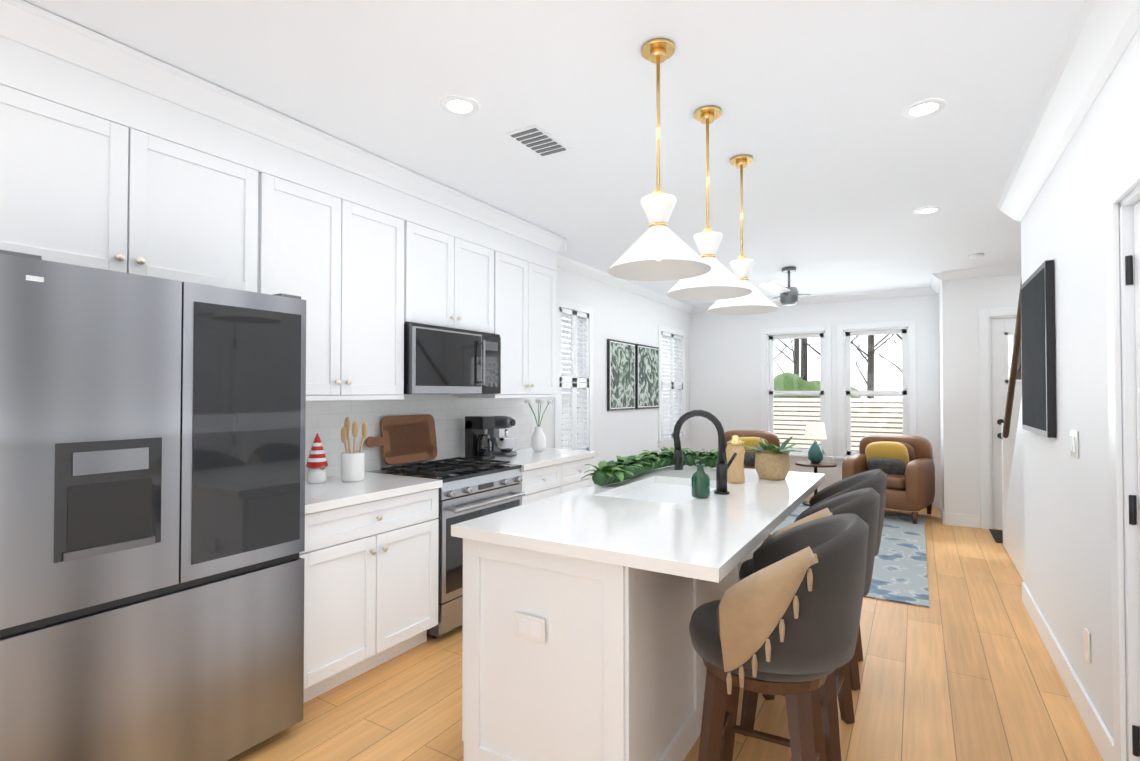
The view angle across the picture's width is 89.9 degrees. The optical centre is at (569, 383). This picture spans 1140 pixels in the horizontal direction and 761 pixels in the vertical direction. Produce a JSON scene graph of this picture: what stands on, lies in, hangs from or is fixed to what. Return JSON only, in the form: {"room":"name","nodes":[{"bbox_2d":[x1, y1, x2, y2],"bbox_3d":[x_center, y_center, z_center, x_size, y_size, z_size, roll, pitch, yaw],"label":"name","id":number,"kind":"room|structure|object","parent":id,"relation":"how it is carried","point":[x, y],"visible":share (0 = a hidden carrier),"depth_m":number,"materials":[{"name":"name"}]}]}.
{"room":"kitchen","nodes":[
{"label":"kitchen","id":0,"kind":"room"},
{"bbox_2d":[306,267,689,479],"bbox_3d":[-0.841,0.126,4.319,0.100,2.680,10.200,-1,-1,31],"label":"wall","id":1,"kind":"structure","parent":0,"point":[622,315],"depth_m":6.47,"materials":[{"name":"white paint"}]},
{"bbox_2d":[0,0,279,294],"bbox_3d":[-1.813,-0.596,2.293,0.347,1.292,1.081,-1,-1,31],"label":"upper cabinet","id":2,"kind":"object","parent":1,"relation":"attached to","point":[117,156],"depth_m":2.17,"materials":[{"name":"white paint"}]},
{"bbox_2d":[280,120,407,399],"bbox_3d":[-1.341,-0.584,3.071,0.347,1.292,0.870,-1,-1,31],"label":"upper cabinet","id":3,"kind":"object","parent":1,"relation":"attached to","point":[344,211],"depth_m":2.99,"materials":[{"name":"white paint"}]},
{"bbox_2d":[305,395,532,479],"bbox_3d":[-1.030,0.310,3.905,0.002,0.466,2.700,-1,-1,31],"label":"backsplash","id":4,"kind":"structure","parent":1,"relation":"attached to","point":[326,419],"depth_m":3.81,"materials":[{"name":"tile"}]},
{"bbox_2d":[408,172,503,395],"bbox_3d":[-0.899,-0.573,3.798,0.347,1.292,0.961,-1,-1,31],"label":"upper cabinet","id":5,"kind":"object","parent":1,"relation":"attached to","point":[456,243],"depth_m":3.70,"materials":[{"name":"white paint"}]},
{"bbox_2d":[404,323,500,393],"bbox_3d":[-0.848,-0.142,3.760,0.456,0.418,0.806,-1,-1,31],"label":"microwave","id":6,"kind":"object","parent":5,"relation":"attached to","point":[441,360],"visible":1,"depth_m":3.57,"materials":[{"name":"silver metal"}]},
{"bbox_2d":[504,216,559,395],"bbox_3d":[-0.471,-0.562,4.503,0.347,1.292,0.820,-1,-1,31],"label":"upper cabinet","id":7,"kind":"object","parent":1,"relation":"attached to","point":[530,255],"depth_m":4.42,"materials":[{"name":"white paint"}]},
{"bbox_2d":[554,298,592,450],"bbox_3d":[0.014,-0.001,5.686,0.145,1.615,0.770,-1,-1,31],"label":"window","id":8,"kind":"structure","parent":1,"relation":"in","point":[578,378],"depth_m":5.66,"materials":[{"name":"white paint"}]},
{"bbox_2d":[607,339,634,410],"bbox_3d":[0.597,-0.095,6.562,0.028,0.790,0.680,-1,-1,31],"label":"framed artwork","id":9,"kind":"object","parent":1,"relation":"attached to","point":[620,375],"visible":1,"depth_m":6.50,"materials":[{"name":"black"}]},
{"bbox_2d":[557,254,692,312],"bbox_3d":[0.733,-1.134,6.752,0.086,0.085,4.240,-1,-1,31],"label":"crown molding","id":10,"kind":"structure","parent":1,"relation":"attached to","point":[563,262],"depth_m":6.41,"materials":[{"name":"white paint"}]},
{"bbox_2d":[635,344,658,408],"bbox_3d":[0.981,-0.085,7.194,0.028,0.790,0.680,-1,-1,31],"label":"framed artwork","id":11,"kind":"object","parent":1,"relation":"attached to","point":[647,374],"visible":1,"depth_m":7.13,"materials":[{"name":"black"}]},
{"bbox_2d":[658,325,687,446],"bbox_3d":[1.391,0.034,7.955,0.145,1.615,1.020,-1,-1,31],"label":"window","id":12,"kind":"structure","parent":1,"relation":"in","point":[676,361],"depth_m":7.90,"materials":[{"name":"white paint"}]},
{"bbox_2d":[23,0,1083,305],"bbox_3d":[1.274,-1.284,3.056,5.050,0.100,10.200,-1,-1,31],"label":"ceiling","id":13,"kind":"structure","parent":0,"point":[849,170],"depth_m":2.51,"materials":[{"name":"white paint"}]},
{"bbox_2d":[440,96,479,115],"bbox_3d":[-0.491,-1.237,2.546,0.176,0.004,0.176,-1,-1,31],"label":"recessed light","id":14,"kind":"object","parent":13,"relation":"in","point":[460,105],"visible":1,"depth_m":2.54,"materials":[{"name":"white paint"}]},
{"bbox_2d":[506,124,570,156],"bbox_3d":[-0.156,-1.229,2.906,0.180,0.011,0.320,-1,-1,31],"label":"ceiling vent","id":15,"kind":"object","parent":13,"relation":"in","point":[538,140],"visible":1,"depth_m":2.88,"materials":[{"name":"white metal"}]},
{"bbox_2d":[607,38,711,280],"bbox_3d":[0.327,-0.831,2.115,0.380,0.831,0.380,-1,-1,31],"label":"pendant light","id":16,"kind":"object","parent":13,"relation":"hanging from","point":[658,250],"visible":0.96,"depth_m":2.09,"materials":[{"name":"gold metal"}]},
{"bbox_2d":[666,105,751,300],"bbox_3d":[0.627,-0.824,2.600,0.380,0.831,0.380,-1,-1,31],"label":"pendant light","id":17,"kind":"object","parent":13,"relation":"hanging from","point":[719,281],"visible":0.94,"depth_m":2.57,"materials":[{"name":"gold metal"}]},
{"bbox_2d":[706,154,778,314],"bbox_3d":[0.940,-0.816,3.124,0.380,0.831,0.380,-1,-1,31],"label":"pendant light","id":18,"kind":"object","parent":13,"relation":"hanging from","point":[756,301],"visible":0.83,"depth_m":3.10,"materials":[{"name":"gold metal"}]},
{"bbox_2d":[757,266,873,305],"bbox_3d":[2.195,-1.002,5.716,1.445,0.379,1.315,-1,-1,31],"label":"ceiling fan","id":19,"kind":"object","parent":13,"relation":"hanging from","point":[789,295],"visible":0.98,"depth_m":5.77,"materials":[{"name":"grey metal"}]},
{"bbox_2d":[901,99,946,118],"bbox_3d":[1.592,-1.237,2.571,0.176,0.004,0.176,-1,-1,31],"label":"recessed light","id":20,"kind":"object","parent":13,"relation":"in","point":[922,108],"visible":1,"depth_m":2.56,"materials":[{"name":"white paint"}]},
{"bbox_2d":[913,206,942,214],"bbox_3d":[2.508,-1.215,4.005,0.176,0.004,0.176,-1,-1,31],"label":"recessed light","id":21,"kind":"object","parent":13,"relation":"in","point":[927,210],"visible":0.96,"depth_m":4.00,"materials":[{"name":"white paint"}]},
{"bbox_2d":[968,253,983,258],"bbox_3d":[3.769,-1.181,5.299,0.120,0.034,0.120,-1,-1,31],"label":"smoke detector","id":22,"kind":"object","parent":13,"relation":"attached to","point":[976,256],"visible":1,"depth_m":5.27,"materials":[{"name":"white paint"}]},
{"bbox_2d":[227,497,1102,760],"bbox_3d":[1.274,1.496,3.014,5.050,0.100,10.200,-1,-1,31],"label":"floor","id":23,"kind":"structure","parent":0,"point":[961,667],"depth_m":2.63,"materials":[{"name":"brown wood"}]},
{"bbox_2d":[0,250,305,760],"bbox_3d":[-1.646,0.533,2.149,0.744,1.800,0.935,-1,-1,31],"label":"fridge","id":24,"kind":"object","parent":23,"relation":"on","point":[152,487],"visible":1,"depth_m":1.88,"materials":[{"name":"silver metal"}]},
{"bbox_2d":[299,488,438,702],"bbox_3d":[-1.221,1.008,2.974,0.626,0.876,0.860,-1,-1,31],"label":"base cabinet","id":25,"kind":"object","parent":23,"relation":"on","point":[369,554],"depth_m":2.77,"materials":[{"name":"white paint"}]},
{"bbox_2d":[305,472,442,515],"bbox_3d":[-1.210,0.550,2.974,0.652,0.040,0.865,-1,-1,31],"label":"countertop","id":26,"kind":"structure","parent":25,"relation":"on","point":[334,493],"depth_m":2.89,"materials":[{"name":"white stone"}]},
{"bbox_2d":[306,433,327,483],"bbox_3d":[-1.358,0.395,3.073,0.115,0.270,0.110,-1,-1,31],"label":"decor","id":27,"kind":"object","parent":26,"relation":"on","point":[317,463],"visible":1,"depth_m":3.04,"materials":[{"name":"white ceramic"}]},
{"bbox_2d":[341,417,367,481],"bbox_3d":[-1.195,0.357,3.146,0.154,0.350,0.131,-1,-1,31],"label":"utensil crock","id":28,"kind":"object","parent":26,"relation":"on","point":[353,466],"visible":1,"depth_m":3.10,"materials":[{"name":"white ceramic"}]},
{"bbox_2d":[367,457,525,638],"bbox_3d":[-0.759,0.985,3.651,0.694,0.939,0.759,-1,-1,31],"label":"range","id":29,"kind":"object","parent":23,"relation":"on","point":[472,488],"visible":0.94,"depth_m":3.34,"materials":[{"name":"silver metal"}]},
{"bbox_2d":[365,414,436,464],"bbox_3d":[-1.089,0.361,3.727,0.058,0.309,0.584,-1,-1,31],"label":"cutting board","id":30,"kind":"object","parent":29,"relation":"on","point":[405,439],"visible":1,"depth_m":3.74,"materials":[{"name":"brown wood"}]},
{"bbox_2d":[520,456,595,504],"bbox_3d":[-0.329,1.030,4.443,0.626,0.876,1.028,-1,-1,31],"label":"base cabinet","id":31,"kind":"object","parent":23,"relation":"on","point":[540,483],"depth_m":4.22,"materials":[{"name":"white paint"}]},
{"bbox_2d":[458,448,597,471],"bbox_3d":[-0.315,0.572,4.448,0.652,0.040,1.042,-1,-1,31],"label":"countertop","id":32,"kind":"structure","parent":31,"relation":"on","point":[529,458],"depth_m":4.34,"materials":[{"name":"white stone"}]},
{"bbox_2d":[465,416,494,459],"bbox_3d":[-0.638,0.392,4.157,0.211,0.310,0.140,-1,-1,31],"label":"coffee maker","id":33,"kind":"object","parent":32,"relation":"on","point":[478,444],"visible":0.96,"depth_m":4.12,"materials":[{"name":"black plastic"}]},
{"bbox_2d":[487,416,516,455],"bbox_3d":[-0.535,0.398,4.410,0.276,0.305,0.172,-1,-1,31],"label":"stand mixer","id":34,"kind":"object","parent":32,"relation":"on","point":[505,446],"visible":0.69,"depth_m":4.35,"materials":[{"name":"grey metal"}]},
{"bbox_2d":[524,400,552,451],"bbox_3d":[-0.261,0.343,4.731,0.269,0.425,0.253,-1,-1,31],"label":"vase","id":35,"kind":"object","parent":32,"relation":"on","point":[538,440],"visible":1,"depth_m":4.69,"materials":[{"name":"white ceramic"}]},
{"bbox_2d":[462,482,771,760],"bbox_3d":[0.420,1.006,2.816,0.682,0.875,2.082,-1,-1,31],"label":"kitchen island","id":36,"kind":"object","parent":23,"relation":"on","point":[580,605],"depth_m":1.96,"materials":[{"name":"white paint"}]},
{"bbox_2d":[451,462,824,585],"bbox_3d":[0.545,0.547,2.752,0.990,0.040,2.150,-1,-1,31],"label":"island countertop","id":37,"kind":"structure","parent":36,"relation":"on","point":[701,539],"depth_m":2.12,"materials":[{"name":"white stone"}]},
{"bbox_2d":[581,447,744,485],"bbox_3d":[0.586,0.466,3.308,0.615,0.134,1.183,-1,-1,31],"label":"garland","id":38,"kind":"object","parent":37,"relation":"on","point":[621,469],"visible":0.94,"depth_m":3.29,"materials":[{"name":"green plant"}]},
{"bbox_2d":[691,458,709,497],"bbox_3d":[0.606,0.434,2.652,0.084,0.180,0.084,-1,-1,31],"label":"bottle","id":39,"kind":"object","parent":37,"relation":"on","point":[700,483],"visible":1,"depth_m":2.62,"materials":[{"name":"green glass"}]},
{"bbox_2d":[673,410,736,494],"bbox_3d":[0.661,0.328,2.820,0.303,0.400,0.114,-1,-1,31],"label":"faucet","id":40,"kind":"object","parent":37,"relation":"on","point":[722,467],"depth_m":2.76,"materials":[{"name":"black metal"}]},
{"bbox_2d":[726,435,744,482],"bbox_3d":[0.893,0.403,3.086,0.100,0.255,0.100,-1,-1,31],"label":"canister","id":41,"kind":"object","parent":37,"relation":"on","point":[735,473],"visible":0.96,"depth_m":3.05,"materials":[{"name":"brown wood"}]},
{"bbox_2d":[743,435,801,479],"bbox_3d":[1.136,0.411,3.215,0.328,0.242,0.306,-1,-1,31],"label":"potted plant","id":42,"kind":"object","parent":37,"relation":"on","point":[772,461],"visible":0.98,"depth_m":3.16,"materials":[{"name":"green plant"}]},
{"bbox_2d":[689,513,868,760],"bbox_3d":[0.655,0.919,1.833,0.544,1.023,0.637,-1,-1,31],"label":"stool","id":43,"kind":"object","parent":23,"relation":"on","point":[784,618],"visible":1,"depth_m":1.62,"materials":[{"name":"grey fabric"}]},
{"bbox_2d":[739,487,879,760],"bbox_3d":[0.982,0.927,2.371,0.544,1.023,0.637,-1,-1,31],"label":"stool","id":44,"kind":"object","parent":23,"relation":"on","point":[863,504],"visible":0.23,"depth_m":2.19,"materials":[{"name":"grey fabric"}]},
{"bbox_2d":[774,469,886,689],"bbox_3d":[1.313,0.936,2.917,0.545,1.023,0.620,-1,-1,31],"label":"stool","id":45,"kind":"object","parent":23,"relation":"on","point":[875,480],"visible":0.08,"depth_m":2.74,"materials":[{"name":"grey fabric"}]},
{"bbox_2d":[772,504,928,606],"bbox_3d":[2.069,1.481,5.749,2.570,0.011,3.200,-1,-1,31],"label":"rug","id":46,"kind":"object","parent":23,"relation":"on","point":[899,575],"visible":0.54,"depth_m":4.70,"materials":[{"name":"blue fabric"}]},
{"bbox_2d":[724,430,779,468],"bbox_3d":[2.274,1.051,7.228,0.810,0.892,0.830,0,-1,17],"label":"armchair","id":47,"kind":"object","parent":46,"relation":"on","point":[749,438],"visible":0.12,"depth_m":7.28,"materials":[{"name":"brown leather"}]},
{"bbox_2d":[795,461,836,505],"bbox_3d":[3.049,1.238,7.088,0.480,0.512,0.480,-1,-1,31],"label":"side table","id":48,"kind":"object","parent":46,"relation":"on","point":[822,464],"visible":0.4,"depth_m":7.05,"materials":[{"name":"brown wood"}]},
{"bbox_2d":[804,422,826,462],"bbox_3d":[3.049,0.730,7.096,0.260,0.500,0.260,-1,-1,31],"label":"table lamp","id":49,"kind":"object","parent":48,"relation":"on","point":[815,430],"visible":1,"depth_m":7.02,"materials":[{"name":"white fabric"}]},
{"bbox_2d":[842,434,934,523],"bbox_3d":[3.650,1.040,6.533,0.810,0.892,0.830,-1,-1,43],"label":"armchair","id":50,"kind":"object","parent":46,"relation":"on","point":[905,463],"visible":0.81,"depth_m":6.38,"materials":[{"name":"brown leather"}]},
{"bbox_2d":[989,529,1002,542],"bbox_3d":[4.529,1.474,5.320,0.960,0.013,0.560,-1,-1,31],"label":"door mat","id":51,"kind":"object","parent":23,"relation":"on","point":[997,535],"visible":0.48,"depth_m":5.54,"materials":[{"name":"grey fabric"}]},
{"bbox_2d":[1001,278,1024,581],"bbox_3d":[4.079,0.146,4.216,1.276,2.637,1.690,-1,-1,31],"label":"stairs","id":52,"kind":"structure","parent":23,"relation":"on","point":[1013,513],"depth_m":4.63,"materials":[{"name":"white paint"}]},
{"bbox_2d":[690,294,940,497],"bbox_3d":[3.169,0.179,7.792,3.150,2.680,0.100,-1,-1,31],"label":"wall","id":53,"kind":"structure","parent":0,"point":[725,370],"depth_m":8.03,"materials":[{"name":"white paint"}]},
{"bbox_2d":[761,325,833,461],"bbox_3d":[3.091,0.142,7.814,0.945,1.835,0.145,-1,-1,31],"label":"window","id":54,"kind":"structure","parent":53,"relation":"in","point":[769,336],"depth_m":7.79,"materials":[{"name":"white paint"}]},
{"bbox_2d":[693,287,928,312],"bbox_3d":[3.159,-1.120,7.709,3.060,0.085,0.086,-1,-1,31],"label":"crown molding","id":55,"kind":"structure","parent":53,"relation":"attached to","point":[914,291],"depth_m":7.39,"materials":[{"name":"white paint"}]},
{"bbox_2d":[809,488,937,507],"bbox_3d":[3.151,1.453,7.715,3.120,0.130,0.016,-1,-1,31],"label":"baseboard","id":56,"kind":"structure","parent":53,"relation":"attached to","point":[935,504],"depth_m":6.93,"materials":[{"name":"white paint"}]},
{"bbox_2d":[836,320,916,463],"bbox_3d":[3.916,0.134,7.313,0.925,1.835,0.145,-1,-1,31],"label":"window","id":57,"kind":"structure","parent":53,"relation":"in","point":[907,331],"depth_m":7.36,"materials":[{"name":"white paint"}]},
{"bbox_2d":[940,442,942,504],"bbox_3d":[4.329,0.160,6.573,0.100,2.680,0.980,-1,-1,31],"label":"wall","id":58,"kind":"structure","parent":0,"point":[941,443],"depth_m":6.61,"materials":[{"name":"white paint"}]},
{"bbox_2d":[929,273,940,294],"bbox_3d":[4.167,-1.138,6.504,0.086,0.085,0.900,-1,-1,31],"label":"crown molding","id":59,"kind":"structure","parent":58,"relation":"attached to","point":[934,289],"depth_m":6.51,"materials":[{"name":"white paint"}]},
{"bbox_2d":[938,497,943,523],"bbox_3d":[4.212,1.434,6.472,0.016,0.130,0.960,-1,-1,31],"label":"baseboard","id":60,"kind":"structure","parent":58,"relation":"attached to","point":[940,505],"depth_m":6.57,"materials":[{"name":"white paint"}]},
{"bbox_2d":[939,274,1020,527],"bbox_3d":[4.765,0.146,5.653,1.800,2.680,0.100,-1,-1,31],"label":"wall","id":61,"kind":"structure","parent":0,"point":[962,302],"depth_m":5.99,"materials":[{"name":"white paint"}]},
{"bbox_2d":[943,512,979,527],"bbox_3d":[4.098,1.426,5.971,0.310,0.130,0.016,-1,-1,31],"label":"baseboard","id":62,"kind":"structure","parent":61,"relation":"attached to","point":[952,519],"depth_m":5.97,"materials":[{"name":"white paint"}]},
{"bbox_2d":[941,264,1020,281],"bbox_3d":[4.627,-1.151,5.648,1.590,0.085,0.086,-1,-1,31],"label":"crown molding","id":63,"kind":"structure","parent":61,"relation":"attached to","point":[1006,269],"depth_m":5.88,"materials":[{"name":"white paint"}]},
{"bbox_2d":[979,307,1017,528],"bbox_3d":[4.726,0.354,5.663,1.090,2.265,0.118,-1,-1,31],"label":"door frame","id":64,"kind":"structure","parent":61,"relation":"attached to","point":[985,315],"depth_m":5.87,"materials":[{"name":"white paint"}]},
{"bbox_2d":[991,318,1021,528],"bbox_3d":[4.711,0.403,5.638,0.876,2.150,0.136,-1,-1,31],"label":"front door","id":65,"kind":"structure","parent":61,"relation":"in","point":[1002,330],"depth_m":5.85,"materials":[{"name":"white paint"}]},
{"bbox_2d":[1021,27,1139,760],"bbox_3d":[1.345,0.074,0.945,0.100,2.680,6.700,-1,-1,31],"label":"wall","id":66,"kind":"structure","parent":0,"point":[1067,527],"depth_m":2.48,"materials":[{"name":"white paint"}]},
{"bbox_2d":[1021,260,1055,437],"bbox_3d":[2.675,-0.175,3.277,0.037,0.910,0.820,-1,-1,31],"label":"television","id":67,"kind":"object","parent":66,"relation":"attached to","point":[1038,354],"visible":1,"depth_m":3.10,"materials":[{"name":"black plastic"}]},
{"bbox_2d":[1022,582,1113,760],"bbox_3d":[2.507,1.380,2.932,0.036,0.130,2.096,-1,-1,31],"label":"baseboard","id":68,"kind":"structure","parent":66,"relation":"attached to","point":[1099,732],"depth_m":2.59,"materials":[{"name":"white paint"}]},
{"bbox_2d":[997,0,1139,221],"bbox_3d":[1.272,-1.199,1.067,0.130,0.130,6.600,-1,-1,31],"label":"crown molding","id":69,"kind":"structure","parent":66,"relation":"attached to","point":[1102,34],"depth_m":2.28,"materials":[{"name":"white paint"}]},
{"bbox_2d":[1070,430,1078,457],"bbox_3d":[2.266,0.269,2.571,0.011,0.120,0.120,-1,-1,31],"label":"light switch","id":70,"kind":"object","parent":66,"relation":"attached to","point":[1074,442],"visible":0.98,"depth_m":2.55,"materials":[{"name":"white plastic"}]},
{"bbox_2d":[1084,628,1090,662],"bbox_3d":[2.173,1.097,2.398,0.005,0.120,0.070,-1,-1,31],"label":"wall outlet","id":71,"kind":"object","parent":66,"relation":"attached to","point":[1087,647],"visible":0.86,"depth_m":2.39,"materials":[{"name":"white plastic"}]},
{"bbox_2d":[1106,151,1139,760],"bbox_3d":[1.799,0.354,1.707,0.118,2.145,0.750,-1,-1,31],"label":"door frame","id":72,"kind":"structure","parent":66,"relation":"attached to","point":[1124,183],"depth_m":1.97,"materials":[{"name":"white paint"}]},
{"bbox_2d":[1125,201,1139,756],"bbox_3d":[1.774,0.403,1.729,0.126,2.030,0.550,-1,-1,31],"label":"door","id":73,"kind":"structure","parent":66,"relation":"in","point":[1132,510],"depth_m":1.93,"materials":[{"name":"white paint"}]},
{"label":"outside","id":74,"kind":"structure","parent":0,"visible":0},
{"bbox_3d":[7.050,2.158,13.625,22.000,0.100,13.850,-1,-1,31],"label":"ground","id":75,"kind":"structure","parent":74,"visible":0},
{"bbox_2d":[562,397,902,450],"bbox_3d":[5.064,1.158,10.370,16.000,1.800,0.100,-1,-1,31],"label":"fence","id":76,"kind":"object","parent":75,"relation":"on","point":[812,406],"depth_m":10.30,"materials":[{"name":"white wood"}]},
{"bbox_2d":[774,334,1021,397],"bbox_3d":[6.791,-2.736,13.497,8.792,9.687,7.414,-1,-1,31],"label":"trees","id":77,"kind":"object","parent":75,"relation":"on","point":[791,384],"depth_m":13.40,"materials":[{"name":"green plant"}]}
]}

